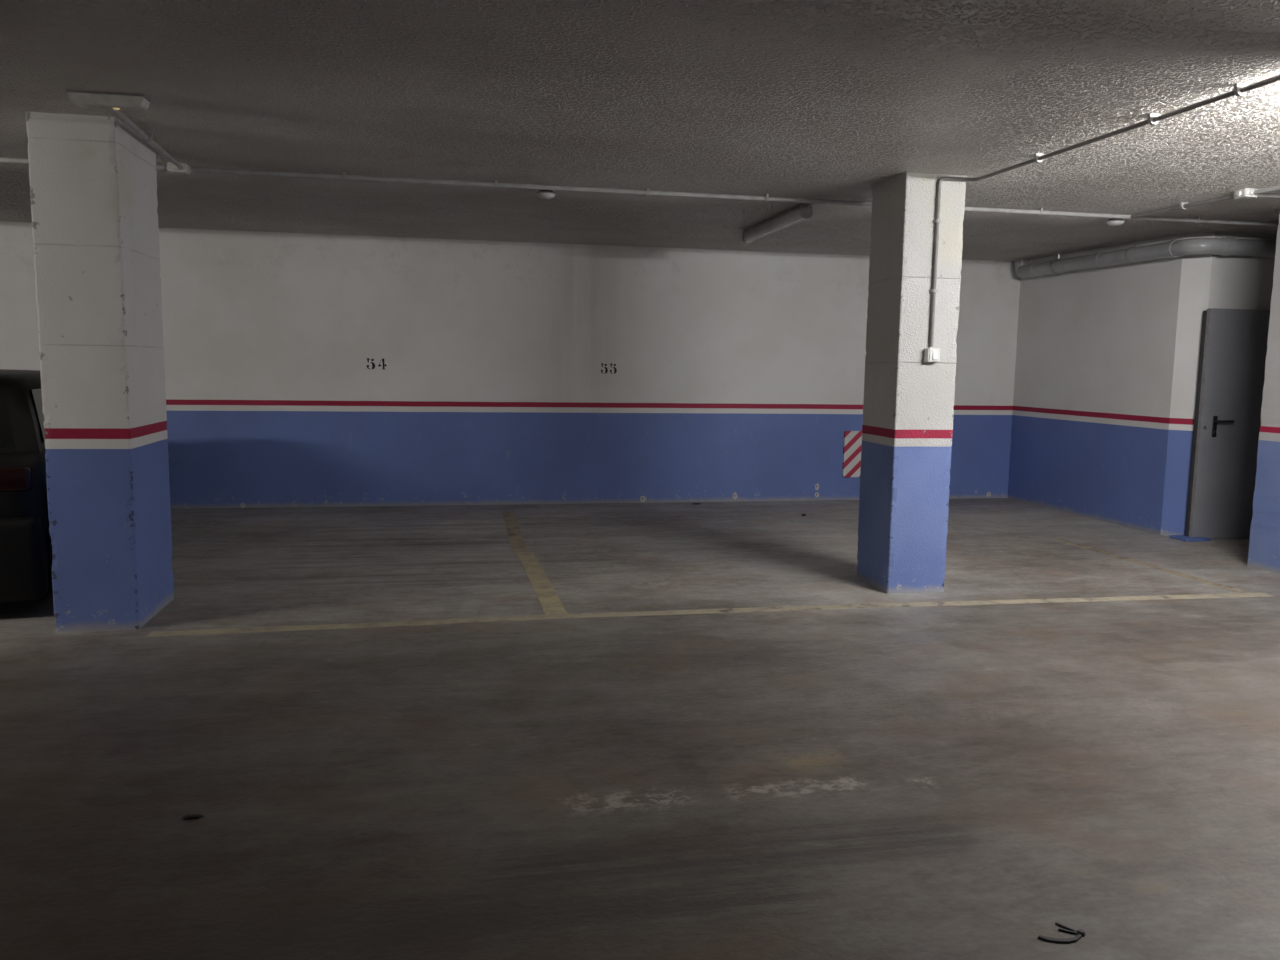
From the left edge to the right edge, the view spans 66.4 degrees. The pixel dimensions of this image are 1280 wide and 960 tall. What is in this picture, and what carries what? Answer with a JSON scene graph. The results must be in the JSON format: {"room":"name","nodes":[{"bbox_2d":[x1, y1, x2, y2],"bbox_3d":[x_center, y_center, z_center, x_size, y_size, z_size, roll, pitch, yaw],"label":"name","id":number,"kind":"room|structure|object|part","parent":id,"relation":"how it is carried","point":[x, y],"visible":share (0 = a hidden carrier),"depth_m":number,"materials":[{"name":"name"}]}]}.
{"room":"parking garage","nodes":[
{"label":"parking garage","id":0,"kind":"room"},
{"bbox_2d":[0,221,1020,508],"bbox_3d":[-5.780,-1.018,8.912,20.590,2.600,0.200,0,7,-11],"label":"wall","id":1,"kind":"structure","parent":0,"point":[741,372],"depth_m":9.72,"materials":[{"name":"white paint"}]},
{"bbox_2d":[367,358,386,368],"bbox_3d":[-2.546,-1.123,9.448,0.188,0.105,0.001,0,7,-11],"label":"number","id":2,"kind":"object","parent":1,"relation":"attached to","point":[368,359],"visible":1,"depth_m":9.45,"materials":[{"name":"black paint"}]},
{"bbox_2d":[601,363,616,373],"bbox_3d":[-0.315,-1.129,9.898,0.164,0.103,0.001,0,7,-11],"label":"number","id":3,"kind":"object","parent":1,"relation":"attached to","point":[602,364],"visible":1,"depth_m":9.90,"materials":[{"name":"black paint"}]},
{"bbox_2d":[842,431,861,476],"bbox_3d":[2.313,-0.278,10.518,0.260,0.500,0.026,0,7,-11],"label":"board","id":4,"kind":"object","parent":1,"relation":"attached to","point":[852,445],"visible":0.8,"depth_m":10.50,"materials":[{"name":"paint"}]},
{"bbox_2d":[0,498,1279,959],"bbox_3d":[-3.341,1.192,2.465,22.800,0.200,14.230,0,7,-11],"label":"floor","id":5,"kind":"structure","parent":0,"point":[955,782],"depth_m":3.66,"materials":[{"name":"concrete"}]},
{"bbox_2d":[0,369,52,602],"bbox_3d":[-4.593,-0.111,6.827,1.980,1.325,3.985,-1,7,-19],"label":"car","id":6,"kind":"object","parent":5,"relation":"on","point":[26,555],"visible":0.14,"depth_m":5.27,"materials":[{"name":"black paint"}]},
{"bbox_2d":[0,466,31,491],"bbox_3d":[-3.410,-0.006,5.221,0.280,0.130,0.112,-1,7,-19],"label":"tail light","id":7,"kind":"object","parent":6,"relation":"attached to","point":[12,478],"depth_m":5.20,"materials":[{"name":"red plastic"}]},
{"bbox_2d":[26,112,173,631],"bbox_3d":[-2.883,-0.545,5.290,0.407,2.600,0.700,0,7,-11],"label":"pillar","id":8,"kind":"structure","parent":5,"relation":"on","point":[93,179],"depth_m":5.00,"materials":[{"name":"white paint"}]},
{"bbox_2d":[182,814,203,818],"bbox_3d":[-1.390,1.047,3.042,0.071,0.012,0.019,0,7,-11],"label":"fragment","id":9,"kind":"object","parent":5,"relation":"on","point":[189,816],"visible":1,"depth_m":3.04,"materials":[{"name":"black"}]},
{"bbox_2d":[147,615,544,636],"bbox_3d":[-1.537,0.785,5.278,2.052,0.001,0.106,-1,7,-13],"label":"parking line","id":10,"kind":"object","parent":5,"relation":"on","point":[525,617],"visible":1,"depth_m":5.26,"materials":[{"name":"paint"}]},
{"bbox_2d":[502,511,527,551],"bbox_3d":[-1.089,0.424,8.395,0.115,0.001,2.031,0,7,-10],"label":"parking line","id":11,"kind":"object","parent":5,"relation":"on","point":[517,543],"visible":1,"depth_m":8.19,"materials":[{"name":"paint"}]},
{"bbox_2d":[515,552,566,614],"bbox_3d":[-0.675,0.656,6.483,0.134,0.001,1.872,-1,7,-12],"label":"parking line","id":12,"kind":"object","parent":5,"relation":"on","point":[550,602],"visible":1,"depth_m":6.29,"materials":[{"name":"paint"}]},
{"bbox_2d":[544,593,1271,618],"bbox_3d":[1.771,0.757,5.947,4.702,0.001,0.123,0,7,-10],"label":"parking line","id":13,"kind":"object","parent":5,"relation":"on","point":[1234,595],"visible":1,"depth_m":5.92,"materials":[{"name":"paint"}]},
{"bbox_2d":[856,172,965,593],"bbox_3d":[1.738,-0.598,6.334,0.400,2.600,0.490,0,7,-11],"label":"pillar","id":14,"kind":"structure","parent":5,"relation":"on","point":[908,402],"depth_m":6.14,"materials":[{"name":"white paint"}]},
{"bbox_2d":[924,348,939,361],"bbox_3d":[1.808,-0.772,6.043,0.082,0.086,0.064,0,7,-11],"label":"light switch","id":15,"kind":"object","parent":14,"relation":"attached to","point":[930,354],"visible":1,"depth_m":6.02,"materials":[{"name":"white plastic"}]},
{"bbox_3d":[1.815,-0.769,6.021,0.064,0.072,0.005,0,7,-11],"label":"plate","id":16,"kind":"part","parent":15,"relation":"part of","materials":[{"name":"white plastic"}]},
{"bbox_2d":[1038,922,1085,943],"bbox_3d":[1.071,1.152,2.477,0.112,0.011,0.075,-5,9,-41],"label":"strip","id":17,"kind":"object","parent":5,"relation":"on","point":[1080,933],"visible":1,"depth_m":2.46,"materials":[{"name":"black rubber"}]},
{"bbox_2d":[1054,539,1250,592],"bbox_3d":[3.757,0.620,7.362,0.097,0.001,1.990,0,7,-11],"label":"parking line","id":18,"kind":"object","parent":5,"relation":"on","point":[1061,540],"visible":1,"depth_m":7.14,"materials":[{"name":"paint"}]},
{"bbox_2d":[1169,535,1210,541],"bbox_3d":[4.737,0.500,8.413,0.250,0.022,0.200,0,7,-11],"label":"plinth","id":19,"kind":"object","parent":5,"relation":"on","point":[1178,537],"visible":0.81,"depth_m":8.34,"materials":[{"name":"blue paint"}]},
{"bbox_2d":[0,0,1279,260],"bbox_3d":[-3.298,-1.589,2.137,22.800,0.200,14.230,0,7,-11],"label":"ceiling","id":20,"kind":"structure","parent":0,"point":[811,99],"depth_m":4.50,"materials":[{"name":"grey concrete"}]},
{"bbox_2d":[0,157,165,170],"bbox_3d":[-7.494,-1.878,5.091,9.340,0.046,0.053,0,7,-11],"label":"conduit","id":21,"kind":"object","parent":20,"relation":"attached to","point":[2,159],"visible":0.33,"depth_m":5.83,"materials":[{"name":"grey plastic"}]},
{"bbox_2d":[65,89,150,111],"bbox_3d":[-2.402,-1.713,4.424,0.330,0.062,0.100,0,7,-10],"label":"emergency light","id":22,"kind":"object","parent":20,"relation":"attached to","point":[86,99],"visible":1,"depth_m":4.38,"materials":[{"name":"plastic"}]},
{"bbox_3d":[-2.401,-1.738,4.421,0.330,0.012,0.100,0,7,-10],"label":"plate","id":23,"kind":"part","parent":22,"relation":"part of","materials":[{"name":"white plastic"}]},
{"bbox_2d":[111,110,182,168],"bbox_3d":[-2.618,-1.820,5.235,0.052,0.046,1.491,-1,7,-13],"label":"conduit","id":24,"kind":"object","parent":20,"relation":"attached to","point":[147,136],"visible":0.8,"depth_m":5.15,"materials":[{"name":"grey plastic"}]},
{"bbox_2d":[167,163,190,174],"bbox_3d":[-2.833,-1.911,6.008,0.134,0.054,0.134,0,7,-11],"label":"junction box","id":25,"kind":"object","parent":20,"relation":"attached to","point":[186,170],"visible":0.96,"depth_m":5.96,"materials":[{"name":"plastic"}]},
{"bbox_2d":[537,190,554,198],"bbox_3d":[-0.636,-1.943,6.622,0.132,0.069,0.132,0,7,-11],"label":"smoke detector","id":26,"kind":"object","parent":20,"relation":"attached to","point":[545,194],"visible":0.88,"depth_m":6.58,"materials":[{"name":"white plastic"}]},
{"bbox_2d":[192,167,1278,226],"bbox_3d":[1.363,-1.950,6.849,8.400,0.046,0.052,0,7,-11],"label":"conduit","id":27,"kind":"object","parent":20,"relation":"attached to","point":[344,177],"visible":0.91,"depth_m":6.59,"materials":[{"name":"grey plastic"}]},
{"bbox_2d":[742,203,812,242],"bbox_3d":[1.070,-2.035,7.797,0.090,0.109,1.500,0,7,-10],"label":"lamp","id":28,"kind":"object","parent":20,"relation":"attached to","point":[795,214],"visible":1,"depth_m":7.60,"materials":[{"name":"metal"}]},
{"bbox_2d":[929,75,1279,346],"bbox_3d":[2.402,-1.131,4.285,0.264,1.040,3.660,-1,7,-16],"label":"conduit","id":29,"kind":"object","parent":20,"relation":"attached to","point":[1240,89],"visible":1,"depth_m":5.04,"materials":[{"name":"grey plastic"}]},
{"bbox_2d":[1106,218,1124,225],"bbox_3d":[3.627,-1.976,7.457,0.132,0.069,0.132,0,7,-11],"label":"smoke detector","id":30,"kind":"object","parent":20,"relation":"attached to","point":[1111,221],"visible":0.79,"depth_m":7.42,"materials":[{"name":"white plastic"}]},
{"bbox_2d":[1014,237,1275,277],"bbox_3d":[5.451,-2.122,9.451,2.459,0.234,2.692,0,7,-11],"label":"drain pipe","id":31,"kind":"object","parent":20,"relation":"hanging from","point":[1224,246],"visible":0.98,"depth_m":8.45,"materials":[{"name":"metal"}]},
{"bbox_2d":[1130,194,1233,218],"bbox_3d":[3.777,-1.910,6.823,0.055,0.046,0.971,0,7,-11],"label":"conduit","id":32,"kind":"object","parent":20,"relation":"attached to","point":[1183,205],"visible":0.89,"depth_m":6.79,"materials":[{"name":"grey plastic"}]},
{"bbox_2d":[1233,188,1257,199],"bbox_3d":[3.902,-1.842,6.296,0.124,0.054,0.124,0,7,-11],"label":"junction box","id":33,"kind":"object","parent":20,"relation":"attached to","point":[1246,193],"visible":0.98,"depth_m":6.26,"materials":[{"name":"plastic"}]},
{"bbox_2d":[1253,185,1279,194],"bbox_3d":[4.144,-1.713,5.210,0.052,0.046,2.120,-1,7,-12],"label":"conduit","id":34,"kind":"object","parent":20,"relation":"attached to","point":[1273,188],"visible":1,"depth_m":6.14,"materials":[{"name":"grey plastic"}]},
{"bbox_2d":[1257,193,1279,197],"bbox_3d":[4.320,-1.848,6.375,0.730,0.046,0.052,0,7,-11],"label":"conduit","id":35,"kind":"object","parent":20,"relation":"attached to","point":[1271,195],"visible":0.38,"depth_m":6.32,"materials":[{"name":"grey plastic"}]},
{"bbox_2d":[1007,231,1276,535],"bbox_3d":[5.522,-0.947,9.773,2.310,2.600,2.580,0,7,-11],"label":"wall","id":36,"kind":"structure","parent":0,"point":[1107,362],"depth_m":9.13,"materials":[{"name":"white paint"}]},
{"bbox_2d":[1185,308,1269,538],"bbox_3d":[5.219,-0.464,8.370,0.975,1.962,0.146,0,7,-11],"label":"door","id":37,"kind":"structure","parent":36,"relation":"in","point":[1233,345],"depth_m":8.32,"materials":[{"name":"grey metal"}]},
{"bbox_3d":[5.209,-0.467,8.421,0.975,1.955,0.042,0,7,-11],"label":"frame","id":38,"kind":"part","parent":37,"relation":"part of","materials":[{"name":"grey metal"}]},
{"bbox_3d":[4.875,-0.454,8.291,0.040,0.180,0.012,0,7,-11],"label":"handle","id":39,"kind":"part","parent":37,"relation":"part of","materials":[{"name":"black plastic"}]},
{"bbox_3d":[4.944,-0.496,8.267,0.146,0.023,0.060,0,7,-11],"label":"lever","id":40,"kind":"part","parent":37,"relation":"part of","materials":[{"name":"black plastic"}]},
{"bbox_2d":[1247,208,1279,573],"bbox_3d":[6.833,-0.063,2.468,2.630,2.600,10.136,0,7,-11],"label":"pillar","id":41,"kind":"structure","parent":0,"point":[1264,544],"depth_m":7.08,"materials":[{"name":"paint"}]}
]}

